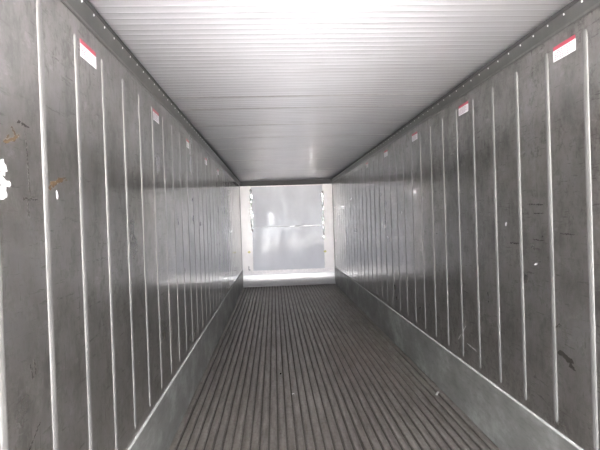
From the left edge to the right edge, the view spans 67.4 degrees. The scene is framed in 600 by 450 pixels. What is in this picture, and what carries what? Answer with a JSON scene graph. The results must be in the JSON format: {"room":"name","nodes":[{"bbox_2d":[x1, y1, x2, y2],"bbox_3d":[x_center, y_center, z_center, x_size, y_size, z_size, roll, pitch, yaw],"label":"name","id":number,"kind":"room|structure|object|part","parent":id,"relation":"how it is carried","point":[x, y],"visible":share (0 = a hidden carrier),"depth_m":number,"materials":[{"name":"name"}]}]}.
{"room":"cargo space","nodes":[
{"label":"cargo space","id":0,"kind":"room"},
{"bbox_2d":[0,0,241,449],"bbox_3d":[-1.072,0.350,4.061,0.084,2.780,14.228,-2,1,-3],"label":"wall","id":1,"kind":"structure","parent":0,"point":[120,245],"depth_m":1.99,"materials":[{"name":"silver metal"}]},
{"bbox_2d":[0,159,10,199],"bbox_3d":[-0.892,-0.138,1.351,0.002,0.123,0.078,-2,1,-3],"label":"scrap","id":2,"kind":"object","parent":1,"relation":"attached to","point":[3,193],"visible":1,"depth_m":1.35,"materials":[{"name":"white paper"}]},
{"bbox_2d":[80,38,95,68],"bbox_3d":[-0.954,-0.770,2.030,0.001,0.076,0.172,-2,1,-3],"label":"warning sticker","id":3,"kind":"object","parent":1,"relation":"attached to","point":[86,52],"visible":1,"depth_m":2.02,"materials":[{"name":"white paper"}]},
{"bbox_2d":[60,0,239,185],"bbox_3d":[-1.065,-0.956,4.011,0.022,0.109,14.148,-2,1,-3],"label":"trim","id":4,"kind":"structure","parent":1,"relation":"attached to","point":[83,10],"depth_m":2.61,"materials":[{"name":"metal"}]},
{"bbox_2d":[153,109,158,123],"bbox_3d":[-1.021,-0.771,3.185,0.001,0.076,0.172,-2,1,-3],"label":"warning sticker","id":5,"kind":"object","parent":1,"relation":"attached to","point":[155,114],"visible":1,"depth_m":3.20,"materials":[{"name":"white paper"}]},
{"bbox_2d":[127,270,242,449],"bbox_3d":[-0.990,1.371,4.019,0.014,0.413,14.118,-2,1,-3],"label":"baseboard","id":6,"kind":"structure","parent":1,"relation":"attached to","point":[159,430],"depth_m":3.74,"materials":[{"name":"grey metal"}]},
{"bbox_2d":[240,179,335,287],"bbox_3d":[-0.300,0.253,11.107,2.450,2.780,0.290,-2,1,-3],"label":"wall","id":7,"kind":"structure","parent":0,"point":[287,230],"depth_m":11.12,"materials":[{"name":"metal"}]},
{"bbox_3d":[-1.314,0.089,11.077,0.267,2.086,0.028,-2,1,-3],"label":"panel","id":8,"kind":"part","parent":7,"relation":"part of","materials":[{"name":"white metal"}]},
{"bbox_3d":[-0.319,-0.470,11.134,1.760,0.997,0.022,-2,1,-3],"label":"panel","id":9,"kind":"part","parent":7,"relation":"part of","materials":[{"name":"grey metal"}]},
{"bbox_3d":[-0.283,0.593,11.145,1.760,1.119,0.022,-2,1,-3],"label":"panel","id":10,"kind":"part","parent":7,"relation":"part of","materials":[{"name":"grey metal"}]},
{"bbox_3d":[-0.272,1.148,11.145,2.282,0.100,0.032,-2,1,-3],"label":"rail","id":11,"kind":"part","parent":7,"relation":"part of","materials":[{"name":"white metal"}]},
{"bbox_3d":[-0.261,1.339,11.068,2.282,0.282,0.190,-2,1,-3],"label":"sill","id":12,"kind":"part","parent":7,"relation":"part of","materials":[{"name":"silver metal"}]},
{"bbox_3d":[0.704,0.020,11.195,0.251,2.086,0.028,-2,1,-3],"label":"panel","id":13,"kind":"part","parent":7,"relation":"part of","materials":[{"name":"white metal"}]},
{"bbox_2d":[88,0,572,181],"bbox_3d":[0.060,-1.100,4.125,2.450,0.099,14.246,-2,1,-3],"label":"ceiling","id":14,"kind":"structure","parent":0,"point":[278,89],"depth_m":2.85,"materials":[{"name":"white metal"}]},
{"bbox_2d":[169,284,499,449],"bbox_3d":[0.154,1.620,4.105,2.298,0.160,14.152,-2,1,-3],"label":"floor","id":15,"kind":"structure","parent":0,"point":[353,387],"depth_m":4.22,"materials":[{"name":"metal"}]},
{"bbox_2d":[332,6,599,449],"bbox_3d":[1.288,0.270,4.199,0.084,2.780,14.228,-2,1,-3],"label":"wall","id":16,"kind":"structure","parent":0,"point":[481,230],"depth_m":2.86,"materials":[{"name":"silver metal"}]},
{"bbox_2d":[412,132,416,141],"bbox_3d":[1.183,-0.912,4.645,0.001,0.076,0.172,-2,1,-3],"label":"warning sticker","id":17,"kind":"object","parent":16,"relation":"attached to","point":[414,136],"visible":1,"depth_m":4.65,"materials":[{"name":"white paper"}]},
{"bbox_2d":[334,267,582,449],"bbox_3d":[1.281,1.294,4.152,0.014,0.413,14.118,-2,1,-3],"label":"baseboard","id":18,"kind":"structure","parent":16,"relation":"attached to","point":[505,421],"depth_m":3.53,"materials":[{"name":"grey metal"}]},
{"bbox_2d":[459,101,467,115],"bbox_3d":[1.253,-0.892,3.453,0.001,0.076,0.172,-2,1,-3],"label":"warning sticker","id":19,"kind":"object","parent":16,"relation":"attached to","point":[463,108],"visible":1,"depth_m":3.45,"materials":[{"name":"white paper"}]},
{"bbox_2d":[331,0,599,182],"bbox_3d":[1.198,-1.040,4.143,0.022,0.096,14.148,-2,1,-3],"label":"trim","id":20,"kind":"structure","parent":16,"relation":"attached to","point":[575,10],"depth_m":2.85,"materials":[{"name":"metal"}]},
{"bbox_2d":[553,35,575,62],"bbox_3d":[1.323,-0.883,2.256,0.001,0.076,0.172,-2,1,-3],"label":"warning sticker","id":21,"kind":"object","parent":16,"relation":"attached to","point":[566,47],"visible":1,"depth_m":2.25,"materials":[{"name":"white paper"}]}
]}

